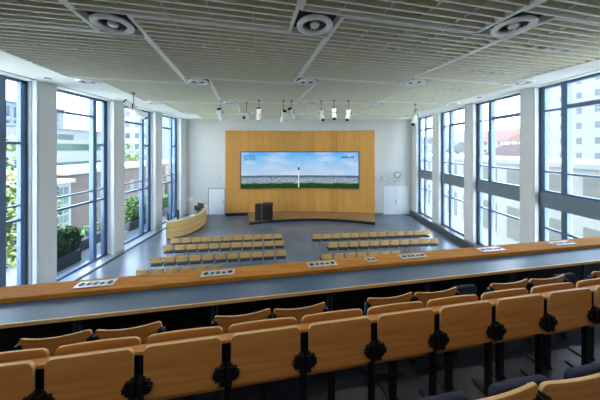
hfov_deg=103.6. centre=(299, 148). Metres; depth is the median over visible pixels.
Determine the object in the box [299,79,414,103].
ceiling panel
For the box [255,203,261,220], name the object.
loudspeaker
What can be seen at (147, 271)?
chair
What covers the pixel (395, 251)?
chair
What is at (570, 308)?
writing tablet
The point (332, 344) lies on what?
writing tablet
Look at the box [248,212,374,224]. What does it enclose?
stage
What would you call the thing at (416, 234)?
chair
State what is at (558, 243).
socket plate
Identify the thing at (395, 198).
door
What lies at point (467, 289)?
seat
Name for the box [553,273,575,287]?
seat
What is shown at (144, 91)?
ceiling panel
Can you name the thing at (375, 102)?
diffuser
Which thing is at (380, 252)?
chair
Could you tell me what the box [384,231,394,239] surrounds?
chair
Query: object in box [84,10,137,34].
diffuser
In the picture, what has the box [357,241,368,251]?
chair
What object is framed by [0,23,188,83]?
ceiling panel
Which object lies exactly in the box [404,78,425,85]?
diffuser
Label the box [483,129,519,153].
building
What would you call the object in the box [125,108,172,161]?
building
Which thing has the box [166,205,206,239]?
reception desk
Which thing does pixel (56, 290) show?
wooden ledge
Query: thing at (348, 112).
stage light
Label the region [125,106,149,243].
window
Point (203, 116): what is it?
ceiling panel
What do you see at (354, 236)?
chair
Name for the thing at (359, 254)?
chair
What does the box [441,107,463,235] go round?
window
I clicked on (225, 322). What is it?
seat
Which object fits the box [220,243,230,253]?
chair
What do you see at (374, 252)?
chair
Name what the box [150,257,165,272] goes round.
chair
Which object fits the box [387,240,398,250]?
chair
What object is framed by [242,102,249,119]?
stage light
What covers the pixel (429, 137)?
building
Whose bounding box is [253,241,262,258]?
chair
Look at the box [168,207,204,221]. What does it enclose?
countertop
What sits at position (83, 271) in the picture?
trim
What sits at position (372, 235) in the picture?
chair
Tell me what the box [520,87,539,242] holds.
wall column
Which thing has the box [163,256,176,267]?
chair
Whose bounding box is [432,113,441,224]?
wall column
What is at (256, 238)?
chair
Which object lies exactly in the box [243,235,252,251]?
chair
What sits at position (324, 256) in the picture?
chair
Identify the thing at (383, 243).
chair
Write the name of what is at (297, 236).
floor
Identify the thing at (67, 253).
hedge
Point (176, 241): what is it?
chair
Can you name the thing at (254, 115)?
ceiling panel
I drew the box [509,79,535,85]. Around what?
air vent
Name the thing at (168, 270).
chair
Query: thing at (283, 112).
stage light
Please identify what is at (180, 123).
wall column
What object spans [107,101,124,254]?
wall column
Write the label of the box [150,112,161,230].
wall column
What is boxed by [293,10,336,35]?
diffuser
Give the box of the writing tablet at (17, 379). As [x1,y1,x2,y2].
[0,360,39,399]
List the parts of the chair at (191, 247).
backrest, seat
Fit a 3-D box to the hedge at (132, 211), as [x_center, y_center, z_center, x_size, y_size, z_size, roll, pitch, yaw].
[-11.527,4.310,16.306,1.228,2.100,2.335,0,0,7]
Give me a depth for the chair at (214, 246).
11.19 m
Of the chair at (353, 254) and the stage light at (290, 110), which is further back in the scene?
the stage light at (290, 110)
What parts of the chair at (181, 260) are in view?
backrest, seat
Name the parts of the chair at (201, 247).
backrest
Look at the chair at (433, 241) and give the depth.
11.80 m
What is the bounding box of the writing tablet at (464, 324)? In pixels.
[437,300,497,349]
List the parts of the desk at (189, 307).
leg, leg, leg, leg, leg, leg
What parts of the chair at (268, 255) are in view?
backrest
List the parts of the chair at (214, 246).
backrest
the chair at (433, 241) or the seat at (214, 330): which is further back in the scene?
the chair at (433, 241)
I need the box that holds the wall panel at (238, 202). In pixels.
[225,130,374,215]
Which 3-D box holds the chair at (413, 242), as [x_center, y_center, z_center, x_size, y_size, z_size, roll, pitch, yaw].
[5.673,4.883,11.891,0.464,0.837,0.472,0,0,-7]
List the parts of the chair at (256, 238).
backrest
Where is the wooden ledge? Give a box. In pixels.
[0,237,599,303]
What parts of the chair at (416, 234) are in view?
backrest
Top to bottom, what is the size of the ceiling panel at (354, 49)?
0.222 m
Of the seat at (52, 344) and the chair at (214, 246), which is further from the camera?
the chair at (214, 246)
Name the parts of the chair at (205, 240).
backrest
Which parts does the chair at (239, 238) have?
backrest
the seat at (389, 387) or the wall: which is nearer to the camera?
the seat at (389, 387)
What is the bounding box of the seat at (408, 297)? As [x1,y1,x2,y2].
[363,292,414,372]
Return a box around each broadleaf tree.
[6,134,63,268]
[125,141,145,161]
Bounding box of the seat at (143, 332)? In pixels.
[92,321,166,399]
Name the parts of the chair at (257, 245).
seat, backrest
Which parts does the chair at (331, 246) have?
backrest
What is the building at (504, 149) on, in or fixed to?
on the ground
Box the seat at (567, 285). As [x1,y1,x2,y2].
[526,282,573,369]
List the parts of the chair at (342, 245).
backrest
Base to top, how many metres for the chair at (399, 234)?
0.837 m
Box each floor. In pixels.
[57,214,464,279]
[167,326,599,399]
[293,342,599,399]
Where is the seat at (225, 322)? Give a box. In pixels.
[211,308,271,399]
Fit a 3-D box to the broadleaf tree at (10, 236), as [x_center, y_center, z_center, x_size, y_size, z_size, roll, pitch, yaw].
[-14.572,6.735,11.422,4.807,15.135,4.445,0,0,0]
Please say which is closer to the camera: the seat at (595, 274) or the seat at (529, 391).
the seat at (529, 391)
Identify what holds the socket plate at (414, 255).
on the wooden ledge
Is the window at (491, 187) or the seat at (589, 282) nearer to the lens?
the seat at (589, 282)
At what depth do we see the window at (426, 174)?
17.59 m
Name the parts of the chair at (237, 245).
backrest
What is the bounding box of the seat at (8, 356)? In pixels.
[0,348,48,362]
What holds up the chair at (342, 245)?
on the floor at (297, 236)
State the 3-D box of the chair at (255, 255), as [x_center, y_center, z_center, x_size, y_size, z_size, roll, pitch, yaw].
[-1.891,4.883,10.463,0.464,0.837,0.472,0,0,-8]
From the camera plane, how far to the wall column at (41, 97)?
8.40 m
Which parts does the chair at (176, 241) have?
backrest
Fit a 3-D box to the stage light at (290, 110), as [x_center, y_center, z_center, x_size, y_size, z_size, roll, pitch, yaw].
[-0.399,-1.906,11.636,0.286,0.947,0.551,0,0,30]
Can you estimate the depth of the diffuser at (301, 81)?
8.27 m
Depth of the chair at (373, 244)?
11.49 m
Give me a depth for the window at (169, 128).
17.60 m
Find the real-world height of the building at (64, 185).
11.250 m
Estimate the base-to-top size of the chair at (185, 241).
0.837 m
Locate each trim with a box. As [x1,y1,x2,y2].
[0,51,201,118]
[0,70,183,118]
[57,214,187,281]
[75,214,189,280]
[400,60,599,118]
[410,210,481,247]
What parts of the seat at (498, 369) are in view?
post, backrest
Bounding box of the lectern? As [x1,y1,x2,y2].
[262,199,272,219]
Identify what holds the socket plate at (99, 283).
on the wooden ledge
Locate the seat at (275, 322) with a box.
[229,317,296,399]
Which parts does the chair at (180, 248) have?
backrest, seat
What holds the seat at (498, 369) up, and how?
on the floor at (407, 388)
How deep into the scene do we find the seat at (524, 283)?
2.99 m
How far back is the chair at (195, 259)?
9.94 m
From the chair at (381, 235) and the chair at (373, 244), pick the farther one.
the chair at (381, 235)
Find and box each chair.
[136,269,150,275]
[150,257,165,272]
[151,268,165,273]
[163,245,176,256]
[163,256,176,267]
[166,267,179,272]
[170,238,182,254]
[175,244,187,256]
[176,255,190,266]
[180,266,192,271]
[181,237,191,253]
[186,244,197,254]
[189,255,202,265]
[192,237,202,244]
[194,266,206,270]
[198,243,209,254]
[202,237,212,253]
[202,254,214,264]
[209,243,220,253]
[209,265,220,268]
[213,236,222,243]
[215,253,227,267]
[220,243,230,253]
[223,236,232,251]
[227,253,239,267]
[231,242,241,250]
[233,235,242,251]
[240,252,250,263]
[242,242,252,257]
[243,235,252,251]
[252,251,262,265]
[253,234,262,250]
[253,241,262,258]
[263,234,271,250]
[264,241,273,250]
[264,251,273,264]
[273,234,281,249]
[275,240,283,249]
[275,250,285,263]
[311,234,320,246]
[320,253,331,259]
[321,234,330,249]
[327,242,337,253]
[330,233,339,242]
[332,253,343,258]
[337,242,347,252]
[340,233,349,241]
[344,252,355,257]
[348,233,358,245]
[348,241,358,252]
[356,252,366,256]
[357,232,367,240]
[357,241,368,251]
[366,232,376,244]
[367,241,378,252]
[367,251,377,255]
[375,232,385,240]
[377,240,388,250]
[379,251,389,254]
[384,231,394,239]
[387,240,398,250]
[391,250,400,253]
[393,231,403,239]
[396,239,408,252]
[401,231,412,239]
[406,239,418,250]
[410,230,421,237]
[415,238,428,251]
[418,230,430,238]
[425,238,438,250]
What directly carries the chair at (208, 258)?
on the floor at (297, 236)
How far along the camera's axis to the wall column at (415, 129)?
18.49 m
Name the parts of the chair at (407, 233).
backrest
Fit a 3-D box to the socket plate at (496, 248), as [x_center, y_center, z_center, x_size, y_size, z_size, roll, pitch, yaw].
[3.299,1.741,4.079,0.455,0.018,0.163,0,0,-10]
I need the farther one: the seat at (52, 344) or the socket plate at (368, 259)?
the socket plate at (368, 259)
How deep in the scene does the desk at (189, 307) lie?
3.11 m
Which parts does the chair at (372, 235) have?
backrest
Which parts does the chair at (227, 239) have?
backrest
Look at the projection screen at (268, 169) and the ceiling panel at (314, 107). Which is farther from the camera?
the projection screen at (268, 169)
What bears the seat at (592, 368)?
on the floor
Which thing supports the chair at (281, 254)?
on the floor at (297, 236)
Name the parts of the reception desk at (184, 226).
rail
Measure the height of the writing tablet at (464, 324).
0.365 m
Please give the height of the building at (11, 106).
25.350 m
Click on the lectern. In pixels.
(267, 207)
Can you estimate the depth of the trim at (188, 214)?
11.59 m
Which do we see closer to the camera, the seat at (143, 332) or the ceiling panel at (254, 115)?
the seat at (143, 332)
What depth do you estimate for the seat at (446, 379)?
2.23 m
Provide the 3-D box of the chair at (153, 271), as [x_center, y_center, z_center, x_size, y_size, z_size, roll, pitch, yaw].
[-5.340,4.883,9.001,0.464,0.837,0.472,0,0,-6]
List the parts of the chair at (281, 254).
backrest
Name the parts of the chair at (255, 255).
seat, backrest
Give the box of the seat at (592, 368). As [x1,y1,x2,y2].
[564,362,599,378]
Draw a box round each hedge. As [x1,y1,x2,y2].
[57,225,82,271]
[71,222,100,250]
[125,195,145,230]
[162,193,172,216]
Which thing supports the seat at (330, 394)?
on the floor at (407, 388)
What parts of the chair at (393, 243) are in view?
backrest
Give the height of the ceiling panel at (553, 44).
0.222 m
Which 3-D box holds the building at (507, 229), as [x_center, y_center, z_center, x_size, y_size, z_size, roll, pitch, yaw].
[25.000,7.675,28.000,10.500,13.250,48.500,0,0,0]
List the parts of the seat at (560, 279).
post, backrest, post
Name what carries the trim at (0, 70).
attached to the wall
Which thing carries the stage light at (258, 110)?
hanging from the ceiling panel at (226, 90)
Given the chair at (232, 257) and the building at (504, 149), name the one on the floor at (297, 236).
the chair at (232, 257)
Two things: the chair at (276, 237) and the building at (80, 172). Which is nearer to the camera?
the chair at (276, 237)
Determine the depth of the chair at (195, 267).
8.98 m
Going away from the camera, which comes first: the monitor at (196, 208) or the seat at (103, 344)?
the seat at (103, 344)
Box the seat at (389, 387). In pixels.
[367,301,422,399]
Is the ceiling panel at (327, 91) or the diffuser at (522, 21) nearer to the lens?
the diffuser at (522, 21)
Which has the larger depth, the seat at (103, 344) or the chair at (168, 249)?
the chair at (168, 249)
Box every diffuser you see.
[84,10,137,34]
[187,78,209,85]
[223,101,236,104]
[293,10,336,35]
[297,78,316,85]
[298,101,310,104]
[371,101,384,104]
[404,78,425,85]
[488,11,542,35]
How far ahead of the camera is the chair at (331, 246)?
11.28 m
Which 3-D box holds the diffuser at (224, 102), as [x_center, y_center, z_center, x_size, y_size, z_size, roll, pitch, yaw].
[-3.607,-2.408,12.106,0.732,0.205,0.732,0,0,-12]
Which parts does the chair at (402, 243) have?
backrest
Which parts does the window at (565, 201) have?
spandrel panel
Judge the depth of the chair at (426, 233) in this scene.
12.98 m
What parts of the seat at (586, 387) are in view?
seat, backrest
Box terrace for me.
[6,212,172,285]
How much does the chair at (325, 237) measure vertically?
0.837 m
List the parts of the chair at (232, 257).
backrest, seat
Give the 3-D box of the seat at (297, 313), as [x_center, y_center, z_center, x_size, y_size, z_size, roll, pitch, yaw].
[-0.007,2.119,2.653,0.608,0.862,0.293,0,0,-10]
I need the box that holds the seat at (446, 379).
[427,294,477,389]
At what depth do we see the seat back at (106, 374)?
1.57 m
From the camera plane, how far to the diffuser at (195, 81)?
8.24 m
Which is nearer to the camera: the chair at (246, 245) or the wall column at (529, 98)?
the wall column at (529, 98)
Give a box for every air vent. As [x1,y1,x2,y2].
[75,78,100,84]
[147,101,162,104]
[444,101,459,104]
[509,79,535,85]
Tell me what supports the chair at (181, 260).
on the floor at (297, 236)
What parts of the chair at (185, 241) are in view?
backrest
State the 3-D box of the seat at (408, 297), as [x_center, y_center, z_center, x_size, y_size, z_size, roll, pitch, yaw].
[1.030,2.119,2.836,0.607,0.862,0.293,0,0,-10]
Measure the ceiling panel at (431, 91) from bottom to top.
0.222 m
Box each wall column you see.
[27,81,56,284]
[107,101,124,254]
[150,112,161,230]
[176,118,185,216]
[412,118,418,211]
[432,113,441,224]
[464,104,476,242]
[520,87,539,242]
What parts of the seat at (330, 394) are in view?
post, backrest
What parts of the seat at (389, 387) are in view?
post, backrest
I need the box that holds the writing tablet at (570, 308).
[545,287,598,331]
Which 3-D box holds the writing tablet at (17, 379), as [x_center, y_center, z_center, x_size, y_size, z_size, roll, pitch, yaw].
[-1.973,1.552,1.463,0.570,0.365,0.062,0,0,-10]
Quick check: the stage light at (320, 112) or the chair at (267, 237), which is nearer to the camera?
the stage light at (320, 112)
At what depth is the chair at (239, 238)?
12.19 m
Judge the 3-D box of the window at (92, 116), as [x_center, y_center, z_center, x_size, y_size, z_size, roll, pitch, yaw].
[-9.680,1.435,10.340,0.195,7.630,2.820,0,0,0]
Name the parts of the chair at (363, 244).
seat, backrest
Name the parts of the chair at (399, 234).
backrest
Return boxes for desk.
[0,247,599,351]
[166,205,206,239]
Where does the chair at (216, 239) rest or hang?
on the floor at (297, 236)
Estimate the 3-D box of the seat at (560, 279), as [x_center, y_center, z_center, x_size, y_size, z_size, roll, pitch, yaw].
[3.287,2.119,3.234,0.608,0.862,0.293,0,0,-10]
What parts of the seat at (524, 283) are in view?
backrest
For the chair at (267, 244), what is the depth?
11.46 m
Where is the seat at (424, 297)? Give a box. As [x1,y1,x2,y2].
[411,287,459,364]
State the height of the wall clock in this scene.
0.500 m
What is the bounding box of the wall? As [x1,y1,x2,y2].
[186,119,411,213]
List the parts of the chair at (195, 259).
backrest, seat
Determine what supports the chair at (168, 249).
on the floor at (297, 236)
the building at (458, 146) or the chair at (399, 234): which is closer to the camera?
the chair at (399, 234)
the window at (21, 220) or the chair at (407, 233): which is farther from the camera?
the chair at (407, 233)
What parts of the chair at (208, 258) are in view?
backrest, seat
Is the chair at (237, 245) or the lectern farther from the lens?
the lectern
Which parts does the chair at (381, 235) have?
backrest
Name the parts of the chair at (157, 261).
backrest, seat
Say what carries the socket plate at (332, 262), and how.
on the wooden ledge
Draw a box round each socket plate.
[72,279,118,288]
[200,269,234,277]
[307,260,337,267]
[364,257,377,262]
[398,253,427,259]
[476,246,504,251]
[548,240,576,245]
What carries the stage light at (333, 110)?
hanging from the ceiling panel at (327, 91)
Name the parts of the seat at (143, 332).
backrest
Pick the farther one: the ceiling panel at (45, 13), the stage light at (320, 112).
the stage light at (320, 112)
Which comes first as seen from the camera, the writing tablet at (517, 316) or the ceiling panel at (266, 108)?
the writing tablet at (517, 316)
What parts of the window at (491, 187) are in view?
spandrel panel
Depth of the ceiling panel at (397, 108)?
13.79 m
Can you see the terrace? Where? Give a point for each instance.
(11, 274)
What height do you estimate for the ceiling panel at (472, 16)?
0.222 m
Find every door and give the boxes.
[208,188,224,214]
[383,186,408,214]
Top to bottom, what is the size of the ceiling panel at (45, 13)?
0.222 m
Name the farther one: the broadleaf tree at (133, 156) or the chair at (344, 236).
the broadleaf tree at (133, 156)
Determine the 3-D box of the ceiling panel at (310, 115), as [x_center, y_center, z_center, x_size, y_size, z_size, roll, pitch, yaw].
[1.875,-2.459,17.208,4.845,0.222,3.063,0,0,0]
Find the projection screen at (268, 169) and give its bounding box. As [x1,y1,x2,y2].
[240,151,358,188]
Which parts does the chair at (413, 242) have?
backrest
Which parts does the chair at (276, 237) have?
backrest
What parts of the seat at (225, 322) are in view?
post, backrest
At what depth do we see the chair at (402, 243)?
11.66 m
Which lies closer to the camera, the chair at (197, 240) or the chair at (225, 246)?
the chair at (225, 246)
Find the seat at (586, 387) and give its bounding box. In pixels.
[487,373,599,399]
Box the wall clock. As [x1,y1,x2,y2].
[394,172,400,177]
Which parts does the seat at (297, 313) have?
backrest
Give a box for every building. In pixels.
[6,100,65,127]
[6,123,100,168]
[6,162,166,230]
[6,179,75,263]
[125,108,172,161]
[132,159,172,194]
[422,136,431,147]
[422,142,463,154]
[422,154,599,244]
[446,127,519,141]
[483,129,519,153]
[483,144,519,156]
[549,76,599,158]
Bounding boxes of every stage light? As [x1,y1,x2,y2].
[123,92,147,119]
[216,101,223,120]
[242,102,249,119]
[256,100,261,120]
[280,100,286,122]
[287,100,295,119]
[318,101,324,120]
[331,100,336,119]
[345,100,351,120]
[411,104,418,125]
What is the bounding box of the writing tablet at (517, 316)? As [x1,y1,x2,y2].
[493,294,550,339]
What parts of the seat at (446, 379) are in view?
post, backrest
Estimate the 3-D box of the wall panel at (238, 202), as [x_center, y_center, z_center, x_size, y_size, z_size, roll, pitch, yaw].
[0.000,1.920,18.788,11.720,6.760,0.583,0,0,0]
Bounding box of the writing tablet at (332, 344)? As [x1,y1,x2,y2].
[305,316,375,372]
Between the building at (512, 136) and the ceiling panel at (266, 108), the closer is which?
the ceiling panel at (266, 108)
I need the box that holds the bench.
[0,285,599,399]
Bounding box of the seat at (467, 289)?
[452,284,476,294]
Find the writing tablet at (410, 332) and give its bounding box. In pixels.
[374,308,439,360]
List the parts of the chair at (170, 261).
backrest, seat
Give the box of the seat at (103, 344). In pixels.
[55,336,140,355]
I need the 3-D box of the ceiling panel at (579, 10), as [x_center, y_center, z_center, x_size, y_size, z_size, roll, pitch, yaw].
[6.027,-2.459,2.640,3.743,0.222,3.713,0,0,-12]
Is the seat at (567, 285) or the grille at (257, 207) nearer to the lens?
the seat at (567, 285)
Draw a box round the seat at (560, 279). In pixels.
[524,274,567,343]
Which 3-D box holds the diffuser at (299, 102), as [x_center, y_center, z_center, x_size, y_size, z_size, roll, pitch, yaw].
[0.213,-2.408,12.140,0.732,0.205,0.732,0,0,-12]
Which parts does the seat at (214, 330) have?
backrest, post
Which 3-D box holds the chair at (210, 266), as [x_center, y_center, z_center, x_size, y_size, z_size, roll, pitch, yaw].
[-3.299,4.883,9.265,0.464,0.837,0.472,0,0,-7]
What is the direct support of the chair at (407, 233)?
on the floor at (297, 236)
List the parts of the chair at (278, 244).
backrest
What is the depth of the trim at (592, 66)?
8.67 m
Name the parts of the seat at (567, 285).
post, backrest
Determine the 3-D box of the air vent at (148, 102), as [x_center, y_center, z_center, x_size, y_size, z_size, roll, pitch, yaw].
[-7.426,-2.357,12.073,0.690,0.105,0.690,0,0,0]
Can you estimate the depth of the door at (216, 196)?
19.08 m
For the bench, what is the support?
on the floor at (407, 388)
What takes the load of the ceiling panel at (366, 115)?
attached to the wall
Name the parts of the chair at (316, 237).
backrest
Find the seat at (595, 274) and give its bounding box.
[582,271,599,279]
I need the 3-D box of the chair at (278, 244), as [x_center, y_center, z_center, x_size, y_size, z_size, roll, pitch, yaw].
[-1.030,4.883,11.715,0.464,0.837,0.472,0,0,-5]
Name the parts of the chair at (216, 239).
backrest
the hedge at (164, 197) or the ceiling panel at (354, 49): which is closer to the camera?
the ceiling panel at (354, 49)
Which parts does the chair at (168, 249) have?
backrest, seat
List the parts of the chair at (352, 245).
backrest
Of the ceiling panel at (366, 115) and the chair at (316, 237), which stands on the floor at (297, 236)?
the chair at (316, 237)
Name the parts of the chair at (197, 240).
backrest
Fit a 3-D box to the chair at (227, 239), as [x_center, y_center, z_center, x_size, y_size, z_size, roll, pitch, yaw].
[-3.734,4.883,12.325,0.464,0.837,0.472,0,0,-7]
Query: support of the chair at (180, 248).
on the floor at (297, 236)
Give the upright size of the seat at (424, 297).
0.862 m
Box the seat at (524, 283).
[484,278,531,292]
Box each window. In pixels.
[0,75,26,286]
[57,89,106,280]
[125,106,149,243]
[162,115,175,223]
[419,115,431,218]
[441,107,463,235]
[476,93,519,245]
[539,72,599,240]
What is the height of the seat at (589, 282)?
0.895 m
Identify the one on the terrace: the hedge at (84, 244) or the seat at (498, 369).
the hedge at (84, 244)
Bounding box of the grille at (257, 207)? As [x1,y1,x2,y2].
[255,205,259,219]
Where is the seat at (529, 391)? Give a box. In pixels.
[414,382,545,399]
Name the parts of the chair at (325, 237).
backrest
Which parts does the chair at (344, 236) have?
backrest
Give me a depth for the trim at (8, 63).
8.80 m
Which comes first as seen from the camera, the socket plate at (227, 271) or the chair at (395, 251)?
the socket plate at (227, 271)
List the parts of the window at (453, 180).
spandrel panel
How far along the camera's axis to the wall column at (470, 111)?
12.53 m
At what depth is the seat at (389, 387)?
2.13 m
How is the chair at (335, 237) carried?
on the floor at (297, 236)
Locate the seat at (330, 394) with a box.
[302,309,362,399]
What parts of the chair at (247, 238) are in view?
backrest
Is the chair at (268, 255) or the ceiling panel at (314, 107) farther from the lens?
the ceiling panel at (314, 107)
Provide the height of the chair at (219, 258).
0.837 m
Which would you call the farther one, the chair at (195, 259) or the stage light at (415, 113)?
the stage light at (415, 113)
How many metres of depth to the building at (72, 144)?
49.14 m
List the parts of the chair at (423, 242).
backrest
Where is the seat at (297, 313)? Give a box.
[272,302,327,389]
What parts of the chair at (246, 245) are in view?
backrest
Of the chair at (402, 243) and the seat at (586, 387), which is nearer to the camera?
the seat at (586, 387)
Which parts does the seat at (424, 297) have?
post, backrest, post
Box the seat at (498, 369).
[481,288,527,379]
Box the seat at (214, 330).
[147,326,222,399]
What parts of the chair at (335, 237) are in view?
backrest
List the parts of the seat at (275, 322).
backrest, post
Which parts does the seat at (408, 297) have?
post, backrest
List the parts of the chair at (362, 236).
backrest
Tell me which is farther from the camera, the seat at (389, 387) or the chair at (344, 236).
the chair at (344, 236)
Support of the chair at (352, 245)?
on the floor at (297, 236)
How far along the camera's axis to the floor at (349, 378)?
2.69 m
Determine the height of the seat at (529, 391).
0.877 m
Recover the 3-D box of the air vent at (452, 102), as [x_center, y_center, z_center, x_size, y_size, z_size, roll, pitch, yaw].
[7.853,-2.357,12.206,0.690,0.105,0.690,0,0,0]
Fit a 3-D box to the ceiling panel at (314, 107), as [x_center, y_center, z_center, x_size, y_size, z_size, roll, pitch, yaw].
[2.107,-2.459,14.066,3.743,0.222,3.713,0,0,-12]
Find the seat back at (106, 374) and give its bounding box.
[34,347,137,399]
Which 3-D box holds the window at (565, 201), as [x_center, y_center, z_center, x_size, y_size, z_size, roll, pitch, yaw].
[9.380,1.280,7.860,0.200,7.320,2.620,0,0,0]
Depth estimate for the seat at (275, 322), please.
1.91 m
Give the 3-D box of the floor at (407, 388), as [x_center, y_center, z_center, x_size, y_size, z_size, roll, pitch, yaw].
[-0.075,2.640,1.677,18.654,0.720,0.926,0,0,-10]
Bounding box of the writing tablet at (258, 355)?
[226,325,304,385]
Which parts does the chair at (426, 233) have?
backrest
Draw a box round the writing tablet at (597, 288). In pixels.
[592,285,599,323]
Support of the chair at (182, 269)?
on the floor at (297, 236)
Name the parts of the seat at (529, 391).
seat, backrest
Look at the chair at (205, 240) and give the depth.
11.99 m
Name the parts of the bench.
post, post, post, post, post, post, post, post, post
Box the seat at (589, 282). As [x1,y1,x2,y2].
[568,278,599,360]
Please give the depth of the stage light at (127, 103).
9.91 m
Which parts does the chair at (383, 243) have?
backrest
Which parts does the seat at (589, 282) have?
post, backrest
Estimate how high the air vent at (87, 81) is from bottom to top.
0.105 m
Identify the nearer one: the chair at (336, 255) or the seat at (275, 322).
the seat at (275, 322)
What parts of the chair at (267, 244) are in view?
backrest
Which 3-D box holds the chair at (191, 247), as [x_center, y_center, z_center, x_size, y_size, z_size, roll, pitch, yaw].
[-5.117,4.883,11.259,0.464,0.837,0.472,0,0,-7]
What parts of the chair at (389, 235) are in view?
backrest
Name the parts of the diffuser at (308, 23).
backing plate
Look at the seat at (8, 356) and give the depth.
1.62 m
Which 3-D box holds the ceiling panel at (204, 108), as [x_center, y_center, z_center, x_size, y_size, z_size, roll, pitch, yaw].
[-5.533,-2.459,14.000,3.743,0.222,3.713,0,0,-12]
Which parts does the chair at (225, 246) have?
backrest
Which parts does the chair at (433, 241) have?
backrest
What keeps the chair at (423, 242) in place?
on the floor at (297, 236)
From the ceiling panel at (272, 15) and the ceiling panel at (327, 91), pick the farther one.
the ceiling panel at (327, 91)
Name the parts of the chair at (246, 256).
backrest, seat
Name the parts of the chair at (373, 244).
backrest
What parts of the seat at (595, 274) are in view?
backrest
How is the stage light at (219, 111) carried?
hanging from the ceiling panel at (144, 91)
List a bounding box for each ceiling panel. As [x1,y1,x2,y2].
[0,0,100,31]
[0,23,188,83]
[62,0,301,31]
[96,79,221,103]
[127,15,326,83]
[162,101,239,114]
[195,113,251,118]
[208,79,313,103]
[237,102,308,114]
[252,113,305,118]
[299,0,543,32]
[299,15,505,84]
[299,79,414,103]
[299,102,378,114]
[301,113,360,118]
[350,113,410,118]
[358,102,449,114]
[378,79,516,103]
[415,15,599,84]
[523,0,599,23]
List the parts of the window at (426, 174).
spandrel panel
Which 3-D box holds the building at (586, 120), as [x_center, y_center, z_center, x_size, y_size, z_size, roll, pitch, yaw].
[59.000,-3.375,44.000,14.500,35.350,16.500,0,0,0]
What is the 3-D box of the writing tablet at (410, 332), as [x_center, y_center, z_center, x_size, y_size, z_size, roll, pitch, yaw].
[0.898,1.552,1.969,0.570,0.365,0.062,0,0,-10]
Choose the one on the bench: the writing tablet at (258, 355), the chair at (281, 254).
the writing tablet at (258, 355)
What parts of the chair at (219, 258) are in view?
backrest, seat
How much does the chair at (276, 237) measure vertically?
0.837 m
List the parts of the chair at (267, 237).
backrest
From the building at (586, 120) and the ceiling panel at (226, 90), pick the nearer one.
the ceiling panel at (226, 90)
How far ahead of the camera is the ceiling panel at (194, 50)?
5.66 m
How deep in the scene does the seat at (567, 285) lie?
2.44 m
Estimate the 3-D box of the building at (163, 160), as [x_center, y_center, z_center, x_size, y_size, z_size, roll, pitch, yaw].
[-28.250,8.425,53.000,12.000,11.750,14.500,0,0,0]
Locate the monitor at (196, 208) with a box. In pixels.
[194,205,200,212]
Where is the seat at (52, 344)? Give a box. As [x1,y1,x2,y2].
[14,329,93,356]
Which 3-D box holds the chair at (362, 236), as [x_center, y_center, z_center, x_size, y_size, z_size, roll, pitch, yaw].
[3.404,4.883,12.813,0.464,0.837,0.472,0,0,-5]

